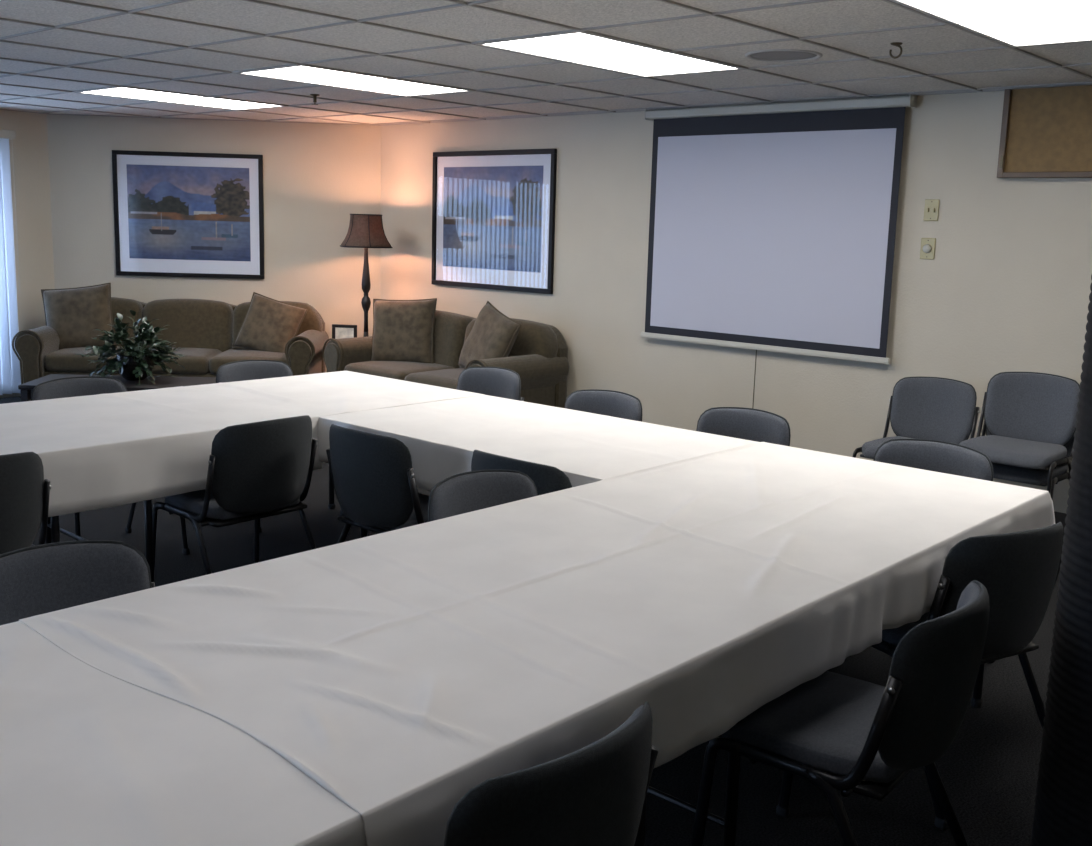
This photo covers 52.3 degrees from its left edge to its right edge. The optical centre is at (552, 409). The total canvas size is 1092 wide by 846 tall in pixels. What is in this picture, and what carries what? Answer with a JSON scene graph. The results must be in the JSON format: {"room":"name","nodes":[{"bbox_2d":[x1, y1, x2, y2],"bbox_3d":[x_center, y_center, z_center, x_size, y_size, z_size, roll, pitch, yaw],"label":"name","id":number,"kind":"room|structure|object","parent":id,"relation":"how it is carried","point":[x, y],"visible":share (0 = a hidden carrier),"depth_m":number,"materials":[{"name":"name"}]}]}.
{"room":"conference room","nodes":[
{"label":"conference room","id":0,"kind":"room"},
{"bbox_2d":[0,110,54,397],"bbox_3d":[-6.622,-1.002,7.241,0.120,2.422,6.893,10,13,41],"label":"wall","id":1,"kind":"structure","parent":0,"point":[30,153],"depth_m":9.50,"materials":[{"name":"paint"}]},
{"bbox_2d":[0,162,11,389],"bbox_3d":[-5.635,-1.056,8.357,0.060,2.100,2.970,10,13,41],"label":"window","id":2,"kind":"structure","parent":1,"relation":"in","point":[0,162],"depth_m":9.44,"materials":[{"name":"grey"}]},
{"bbox_2d":[0,129,20,394],"bbox_3d":[-5.537,-1.067,8.254,0.108,2.200,3.110,10,13,41],"label":"vertical blinds","id":3,"kind":"object","parent":2,"relation":"attached to","point":[8,288],"visible":0.98,"depth_m":9.35,"materials":[{"name":"white fabric"}]},
{"bbox_2d":[47,115,380,372],"bbox_3d":[-2.941,-1.324,9.819,2.831,2.422,0.120,1,9,-3],"label":"wall","id":4,"kind":"structure","parent":0,"point":[315,176],"depth_m":9.69,"materials":[{"name":"paint"}]},
{"bbox_2d":[112,150,264,278],"bbox_3d":[-3.163,-1.687,9.668,1.275,1.070,0.030,1,9,-3],"label":"framed print","id":5,"kind":"object","parent":4,"relation":"attached to","point":[177,214],"visible":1,"depth_m":9.67,"materials":[{"name":"black"}]},
{"bbox_2d":[0,396,1064,845],"bbox_3d":[-1.529,0.929,4.210,12.180,0.100,9.035,10,13,41],"label":"floor","id":6,"kind":"structure","parent":0,"point":[988,773],"depth_m":3.39,"materials":[{"name":"carpet"}]},
{"bbox_2d":[0,452,50,554],"bbox_3d":[-2.029,0.522,3.774,0.565,0.816,0.549,10,13,42],"label":"chair","id":7,"kind":"object","parent":6,"relation":"on","point":[24,490],"visible":0.56,"depth_m":3.67,"materials":[{"name":"fabric"}]},
{"bbox_2d":[50,516,59,542],"bbox_3d":[-2.698,0.528,3.837,1.102,0.745,1.922,10,13,41],"label":"banquet table","id":8,"kind":"object","parent":6,"relation":"on","point":[55,530],"visible":0.16,"depth_m":4.10,"materials":[{"name":"black metal"}]},
{"bbox_2d":[0,386,321,516],"bbox_3d":[-2.403,0.228,4.112,1.204,0.256,2.920,10,13,41],"label":"tablecloth","id":9,"kind":"object","parent":8,"relation":"on","point":[99,451],"visible":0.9,"depth_m":4.33,"materials":[{"name":"fabric"}]},
{"bbox_2d":[0,540,154,624],"bbox_3d":[-1.038,0.760,2.516,0.565,0.816,0.549,10,13,41],"label":"chair","id":10,"kind":"object","parent":6,"relation":"on","point":[44,578],"visible":0.16,"depth_m":2.65,"materials":[{"name":"fabric"}]},
{"bbox_2d":[31,376,189,554],"bbox_3d":[-2.106,0.283,5.196,0.565,0.816,0.549,9,12,39],"label":"chair","id":11,"kind":"object","parent":6,"relation":"on","point":[85,385],"visible":0.15,"depth_m":5.28,"materials":[{"name":"fabric"}]},
{"bbox_2d":[18,374,215,401],"bbox_3d":[-2.879,0.026,7.739,1.400,0.445,0.560,1,9,-3],"label":"coffee table","id":12,"kind":"object","parent":6,"relation":"on","point":[26,389],"visible":0.29,"depth_m":7.68,"materials":[{"name":"brown wood"}]},
{"bbox_2d":[75,310,185,385],"bbox_3d":[-2.921,-0.430,7.734,0.654,0.511,0.718,10,13,41],"label":"potted plant","id":13,"kind":"object","parent":12,"relation":"on","point":[133,363],"visible":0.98,"depth_m":7.67,"materials":[{"name":"green plant"}]},
{"bbox_2d":[12,297,328,383],"bbox_3d":[-3.147,-0.475,9.392,2.394,0.875,0.920,1,9,-3],"label":"sofa","id":14,"kind":"object","parent":6,"relation":"on","point":[206,331],"visible":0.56,"depth_m":9.31,"materials":[{"name":"brown fabric"}]},
{"bbox_2d":[41,282,116,349],"bbox_3d":[-3.980,-0.755,9.336,0.632,0.620,0.242,0,10,-7],"label":"throw pillow","id":15,"kind":"object","parent":14,"relation":"on","point":[75,314],"visible":0.81,"depth_m":9.27,"materials":[{"name":"brown fabric"}]},
{"bbox_2d":[44,346,142,372],"bbox_3d":[-3.795,-0.418,9.262,0.645,0.186,0.660,1,9,-3],"label":"seat cushion","id":16,"kind":"object","parent":14,"relation":"on","point":[65,360],"depth_m":8.94,"materials":[{"name":"brown fabric"}]},
{"bbox_2d":[111,297,142,346],"bbox_3d":[-3.921,-0.724,9.569,0.763,0.485,0.259,1,9,-3],"label":"cushion","id":17,"kind":"object","parent":14,"relation":"on","point":[122,306],"depth_m":9.50,"materials":[{"name":"brown fabric"}]},
{"bbox_2d":[151,347,221,374],"bbox_3d":[-3.143,-0.406,9.302,0.645,0.186,0.660,1,9,-3],"label":"seat cushion","id":18,"kind":"object","parent":14,"relation":"on","point":[197,360],"depth_m":9.01,"materials":[{"name":"brown fabric"}]},
{"bbox_2d":[142,299,232,351],"bbox_3d":[-3.156,-0.710,9.616,0.763,0.485,0.259,1,9,-3],"label":"cushion","id":19,"kind":"object","parent":14,"relation":"on","point":[191,323],"depth_m":9.53,"materials":[{"name":"brown fabric"}]},
{"bbox_2d":[209,349,286,374],"bbox_3d":[-2.491,-0.394,9.341,0.645,0.186,0.660,1,9,-3],"label":"seat cushion","id":20,"kind":"object","parent":14,"relation":"on","point":[220,357],"depth_m":9.07,"materials":[{"name":"brown fabric"}]},
{"bbox_2d":[232,292,307,352],"bbox_3d":[-2.406,-0.695,9.459,0.604,0.583,0.269,4,10,12],"label":"throw pillow","id":21,"kind":"object","parent":14,"relation":"on","point":[268,324],"visible":0.8,"depth_m":9.39,"materials":[{"name":"brown fabric"}]},
{"bbox_2d":[232,301,322,348],"bbox_3d":[-2.391,-0.696,9.662,0.763,0.485,0.259,1,9,-3],"label":"cushion","id":22,"kind":"object","parent":14,"relation":"on","point":[312,321],"depth_m":9.59,"materials":[{"name":"brown fabric"}]},
{"bbox_2d":[45,467,334,581],"bbox_3d":[-1.410,0.328,5.267,1.102,0.745,1.932,10,13,41],"label":"banquet table","id":23,"kind":"object","parent":6,"relation":"on","point":[147,503],"visible":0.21,"depth_m":4.40,"materials":[{"name":"black metal"}]},
{"bbox_2d":[160,371,484,416],"bbox_3d":[-1.214,0.016,5.464,1.158,0.221,1.418,10,13,41],"label":"tablecloth","id":24,"kind":"object","parent":23,"relation":"on","point":[339,392],"visible":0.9,"depth_m":5.49,"materials":[{"name":"fabric"}]},
{"bbox_2d":[152,415,317,574],"bbox_3d":[-1.292,0.407,4.592,0.565,0.816,0.549,9,12,39],"label":"chair","id":25,"kind":"object","parent":6,"relation":"on","point":[262,469],"visible":0.85,"depth_m":4.36,"materials":[{"name":"fabric"}]},
{"bbox_2d":[216,360,343,532],"bbox_3d":[-1.506,0.168,5.996,0.565,0.816,0.549,10,13,43],"label":"chair","id":26,"kind":"object","parent":6,"relation":"on","point":[243,370],"visible":0.13,"depth_m":6.10,"materials":[{"name":"fabric"}]},
{"bbox_2d":[361,528,367,537],"bbox_3d":[-0.089,0.457,4.722,1.597,0.745,1.007,10,13,41],"label":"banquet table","id":27,"kind":"object","parent":6,"relation":"on","point":[364,533],"visible":0.08,"depth_m":4.83,"materials":[{"name":"white fabric tablecloth"},{"name":"black metal"}]},
{"bbox_2d":[318,395,756,490],"bbox_3d":[-0.083,0.180,4.675,1.654,0.202,1.089,10,13,41],"label":"tablecloth","id":28,"kind":"object","parent":27,"relation":"on","point":[441,438],"visible":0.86,"depth_m":4.52,"materials":[{"name":"fabric"}]},
{"bbox_2d":[326,424,429,543],"bbox_3d":[-0.597,0.450,4.459,0.549,0.816,0.565,10,13,41],"label":"chair","id":29,"kind":"object","parent":6,"relation":"on","point":[374,482],"visible":0.63,"depth_m":4.18,"materials":[{"name":"fabric"}]},
{"bbox_2d":[322,310,568,407],"bbox_3d":[-0.856,-0.294,8.706,1.894,0.875,0.920,10,13,41],"label":"sofa","id":30,"kind":"object","parent":6,"relation":"on","point":[538,354],"visible":0.51,"depth_m":8.40,"materials":[{"name":"brown fabric"}]},
{"bbox_2d":[344,361,453,379],"bbox_3d":[-1.196,-0.280,8.879,0.722,0.186,0.660,10,13,41],"label":"seat cushion","id":31,"kind":"object","parent":30,"relation":"on","point":[399,370],"depth_m":8.71,"materials":[{"name":"brown fabric"}]},
{"bbox_2d":[371,298,436,363],"bbox_3d":[-1.215,-0.623,9.026,0.593,0.574,0.243,5,10,18],"label":"throw pillow","id":32,"kind":"object","parent":30,"relation":"on","point":[403,330],"visible":0.82,"depth_m":8.95,"materials":[{"name":"brown fabric"}]},
{"bbox_2d":[404,368,463,388],"bbox_3d":[-0.651,-0.185,8.402,0.722,0.186,0.660,10,13,41],"label":"seat cushion","id":33,"kind":"object","parent":30,"relation":"on","point":[446,378],"depth_m":8.26,"materials":[{"name":"brown fabric"}]},
{"bbox_2d":[433,310,472,367],"bbox_3d":[-1.012,-0.572,9.160,0.896,0.485,0.259,10,13,41],"label":"cushion","id":34,"kind":"object","parent":30,"relation":"on","point":[450,328],"depth_m":8.89,"materials":[{"name":"brown fabric"}]},
{"bbox_2d":[458,301,520,368],"bbox_3d":[-0.483,-0.484,8.374,0.267,0.635,0.655,-4,11,-29],"label":"throw pillow","id":35,"kind":"object","parent":30,"relation":"on","point":[493,334],"visible":0.7,"depth_m":8.27,"materials":[{"name":"brown fabric"}]},
{"bbox_2d":[460,318,557,367],"bbox_3d":[-0.341,-0.455,8.572,0.896,0.485,0.259,10,13,41],"label":"cushion","id":36,"kind":"object","parent":30,"relation":"on","point":[539,340],"depth_m":8.33,"materials":[{"name":"brown fabric"}]},
{"bbox_2d":[428,470,537,521],"bbox_3d":[-0.091,0.637,3.419,0.565,0.816,0.549,10,13,41],"label":"chair","id":37,"kind":"object","parent":6,"relation":"on","point":[461,493],"visible":0.16,"depth_m":3.53,"materials":[{"name":"fabric"}]},
{"bbox_2d":[456,367,523,400],"bbox_3d":[-0.473,0.201,5.974,0.549,0.816,0.565,10,13,41],"label":"chair","id":38,"kind":"object","parent":6,"relation":"on","point":[491,381],"visible":0.17,"depth_m":6.11,"materials":[{"name":"fabric"}]},
{"bbox_2d":[471,450,571,495],"bbox_3d":[-0.007,0.535,4.048,0.549,0.816,0.565,10,13,41],"label":"chair","id":39,"kind":"object","parent":6,"relation":"on","point":[547,479],"visible":0.12,"depth_m":3.72,"materials":[{"name":"fabric"}]},
{"bbox_2d":[444,702,657,845],"bbox_3d":[-0.133,0.880,1.955,0.565,0.816,0.549,10,13,41],"label":"chair","id":40,"kind":"object","parent":6,"relation":"on","point":[594,794],"visible":0.94,"depth_m":1.67,"materials":[{"name":"fabric"}]},
{"bbox_2d":[564,389,642,421],"bbox_3d":[0.115,0.341,5.234,0.549,0.816,0.565,10,13,41],"label":"chair","id":41,"kind":"object","parent":6,"relation":"on","point":[611,403],"visible":0.2,"depth_m":5.36,"materials":[{"name":"fabric"}]},
{"bbox_2d":[696,407,790,445],"bbox_3d":[0.712,0.428,4.816,0.549,0.816,0.565,10,13,41],"label":"chair","id":42,"kind":"object","parent":6,"relation":"on","point":[757,425],"visible":0.12,"depth_m":4.94,"materials":[{"name":"fabric"}]},
{"bbox_2d":[647,663,984,845],"bbox_3d":[0.615,0.681,3.493,1.102,0.745,1.932,10,13,41],"label":"banquet table","id":43,"kind":"object","parent":6,"relation":"on","point":[729,822],"visible":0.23,"depth_m":2.64,"materials":[{"name":"black metal"}]},
{"bbox_2d":[19,442,1054,845],"bbox_3d":[0.294,0.456,3.082,1.205,0.229,3.016,10,13,41],"label":"tablecloth","id":44,"kind":"object","parent":43,"relation":"on","point":[403,671],"visible":0.98,"depth_m":2.45,"materials":[{"name":"fabric"}]},
{"bbox_2d":[690,580,989,845],"bbox_3d":[0.705,0.788,2.653,0.565,0.816,0.549,9,12,36],"label":"chair","id":45,"kind":"object","parent":6,"relation":"on","point":[833,731],"visible":0.91,"depth_m":2.44,"materials":[{"name":"fabric"}]},
{"bbox_2d":[852,377,979,458],"bbox_3d":[1.992,0.254,6.088,0.549,0.816,0.565,10,13,41],"label":"chair","id":46,"kind":"object","parent":6,"relation":"on","point":[929,408],"visible":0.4,"depth_m":6.21,"materials":[{"name":"fabric"}]},
{"bbox_2d":[873,439,994,662],"bbox_3d":[1.317,0.554,4.167,0.549,0.816,0.565,10,13,43],"label":"chair","id":47,"kind":"object","parent":6,"relation":"on","point":[931,455],"visible":0.12,"depth_m":4.28,"materials":[{"name":"fabric"}]},
{"bbox_2d":[871,522,1062,829],"bbox_3d":[1.173,0.689,3.326,0.549,0.816,0.565,-4,11,-30],"label":"chair","id":48,"kind":"object","parent":6,"relation":"on","point":[1019,571],"visible":0.46,"depth_m":3.04,"materials":[{"name":"fabric"}]},
{"bbox_2d":[981,421,1074,500],"bbox_3d":[2.413,0.318,5.771,0.549,0.816,0.565,10,13,41],"label":"chair","id":49,"kind":"object","parent":6,"relation":"on","point":[1004,472],"visible":0.23,"depth_m":5.54,"materials":[{"name":"fabric"}]},
{"bbox_2d":[959,372,1079,495],"bbox_3d":[2.380,0.238,5.710,0.549,0.816,0.565,10,13,41],"label":"chair","id":50,"kind":"object","parent":49,"relation":"on","point":[1030,418],"visible":0.77,"depth_m":5.78,"materials":[{"name":"fabric"}]},
{"bbox_2d":[1030,275,1091,845],"bbox_3d":[1.301,0.060,2.300,0.415,2.400,0.415,-2,10,-22],"label":"round column","id":51,"kind":"structure","parent":6,"relation":"on","point":[1062,816],"depth_m":2.34,"materials":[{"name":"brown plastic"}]},
{"bbox_3d":[-0.673,0.882,2.063,1.102,0.745,1.922,10,13,41],"label":"banquet table","id":52,"kind":"object","parent":6,"relation":"on","visible":0},
{"bbox_2d":[0,621,366,845],"bbox_3d":[-1.002,0.666,1.647,1.187,0.228,1.040,10,13,41],"label":"tablecloth","id":53,"kind":"object","parent":52,"relation":"on","point":[89,756],"visible":0.97,"depth_m":1.70,"materials":[{"name":"fabric"}]},
{"bbox_3d":[-1.534,-0.264,9.369,0.480,0.560,0.480,1,9,-3],"label":"end table","id":54,"kind":"object","parent":6,"relation":"on","visible":0},
{"bbox_2d":[332,324,356,338],"bbox_3d":[-1.727,-0.622,9.256,0.210,0.170,0.073,2,9,2],"label":"photo frame","id":55,"kind":"object","parent":54,"relation":"on","point":[339,331],"visible":0.52,"depth_m":9.22,"materials":[{"name":"brown wood"}]},
{"bbox_2d":[335,327,353,338],"bbox_3d":[-1.728,-0.618,9.229,0.154,0.120,0.006,2,9,2],"label":"photo","id":56,"kind":"object","parent":55,"relation":"attached to","point":[340,332],"depth_m":9.22},
{"bbox_2d":[340,214,392,336],"bbox_3d":[-1.565,-1.089,9.322,0.422,1.080,0.451,10,13,41],"label":"floor lamp","id":57,"kind":"object","parent":54,"relation":"on","point":[365,231],"visible":0.94,"depth_m":9.14,"materials":[{"name":"brown wood"}]},
{"bbox_2d":[0,0,1091,124],"bbox_3d":[-1.457,-1.562,3.796,12.180,0.132,9.035,10,13,41],"label":"ceiling","id":58,"kind":"structure","parent":0,"point":[465,23],"depth_m":5.36,"materials":[{"name":"tile"}]},
{"bbox_2d":[76,87,284,109],"bbox_3d":[-2.623,-2.216,7.917,0.631,0.018,1.286,10,13,41],"label":"recessed light","id":59,"kind":"object","parent":58,"relation":"in","point":[123,92],"visible":0.76,"depth_m":7.90,"materials":[{"name":"white plastic"}]},
{"bbox_2d":[310,94,318,104],"bbox_3d":[-1.587,-2.067,7.418,0.064,0.066,0.064,10,13,41],"label":"sprinkler head","id":60,"kind":"object","parent":58,"relation":"attached to","point":[313,95],"visible":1,"depth_m":7.41},
{"bbox_2d":[237,65,468,96],"bbox_3d":[-1.157,-1.960,6.633,0.631,0.018,1.286,10,13,41],"label":"recessed light","id":61,"kind":"object","parent":58,"relation":"in","point":[299,73],"visible":0.83,"depth_m":6.60,"materials":[{"name":"white plastic"}]},
{"bbox_2d":[0,0,1091,125],"bbox_3d":[-1.458,-1.499,3.806,11.940,0.022,8.795,10,13,41],"label":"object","id":62,"kind":"structure","parent":58,"relation":"attached to","point":[459,3],"depth_m":5.78,"materials":[{"name":"grey"}]},
{"bbox_2d":[476,31,741,76],"bbox_3d":[0.308,-1.704,5.349,0.631,0.018,1.286,10,13,41],"label":"recessed light","id":63,"kind":"object","parent":58,"relation":"in","point":[566,47],"visible":0.67,"depth_m":5.30,"materials":[{"name":"white plastic"}]},
{"bbox_2d":[745,49,821,61],"bbox_3d":[1.077,-1.655,5.184,0.356,0.020,0.356,10,13,41],"label":"ceiling speaker","id":64,"kind":"object","parent":58,"relation":"attached to","point":[770,55],"visible":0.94,"depth_m":5.17,"materials":[{"name":"grey"}]},
{"bbox_2d":[750,51,816,59],"bbox_3d":[1.077,-1.654,5.185,0.308,0.014,0.308,10,13,41],"label":"grille","id":65,"kind":"object","parent":64,"relation":"attached to","point":[754,55],"depth_m":5.17,"materials":[{"name":"grey metal"}]},
{"bbox_2d":[889,42,902,58],"bbox_3d":[1.475,-1.539,4.774,0.050,0.065,0.050,2,9,5],"label":"ceiling hook","id":66,"kind":"object","parent":58,"relation":"attached to","point":[897,44],"visible":1,"depth_m":4.76,"materials":[{"name":"brown metal"}]},
{"bbox_2d":[890,0,1091,46],"bbox_3d":[1.773,-1.448,4.065,0.631,0.018,1.286,10,13,41],"label":"recessed light","id":67,"kind":"object","parent":58,"relation":"in","point":[1070,27],"visible":1,"depth_m":4.13,"materials":[{"name":"white plastic"}]},
{"bbox_2d":[380,91,1091,512],"bbox_3d":[2.202,-0.650,6.660,9.988,2.422,0.120,10,13,41],"label":"wall","id":68,"kind":"structure","parent":0,"point":[1005,287],"depth_m":7.11,"materials":[{"name":"paint"}]},
{"bbox_2d":[431,148,556,293],"bbox_3d":[-0.495,-1.507,8.868,1.355,1.090,0.030,10,13,41],"label":"framed print","id":69,"kind":"object","parent":68,"relation":"attached to","point":[493,211],"visible":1,"depth_m":8.83,"materials":[{"name":"black"}]},
{"bbox_2d":[641,94,916,407],"bbox_3d":[1.349,-0.858,7.249,1.921,2.210,0.093,10,13,41],"label":"projection screen","id":70,"kind":"object","parent":68,"relation":"attached to","point":[772,226],"visible":0.86,"depth_m":7.12,"materials":[{"name":"white fabric"}]},
{"bbox_2d":[920,238,935,259],"bbox_3d":[2.199,-0.943,6.523,0.088,0.124,0.026,10,13,41],"label":"switch plate","id":71,"kind":"object","parent":68,"relation":"attached to","point":[927,251],"visible":1,"depth_m":6.52,"materials":[{"name":"beige plastic"}]},
{"bbox_2d":[923,199,939,220],"bbox_3d":[2.210,-1.162,6.487,0.088,0.124,0.020,10,13,41],"label":"switch plate","id":72,"kind":"object","parent":68,"relation":"attached to","point":[931,209],"visible":1,"depth_m":6.49,"materials":[{"name":"beige plastic"}]},
{"bbox_2d":[997,85,1091,177],"bbox_3d":[2.939,-1.442,5.751,1.208,0.475,0.078,10,13,41],"label":"bulletin board","id":73,"kind":"object","parent":68,"relation":"attached to","point":[1046,132],"visible":1,"depth_m":5.98,"materials":[{"name":"cork"},{"name":"grey metal frame"}]},
{"bbox_2d":[1054,511,1066,530],"bbox_3d":[2.144,0.505,6.785,9.938,0.100,0.012,10,13,41],"label":"baseboard","id":74,"kind":"structure","parent":68,"relation":"attached to","point":[1059,516],"depth_m":6.18,"materials":[{"name":"brown plastic"}]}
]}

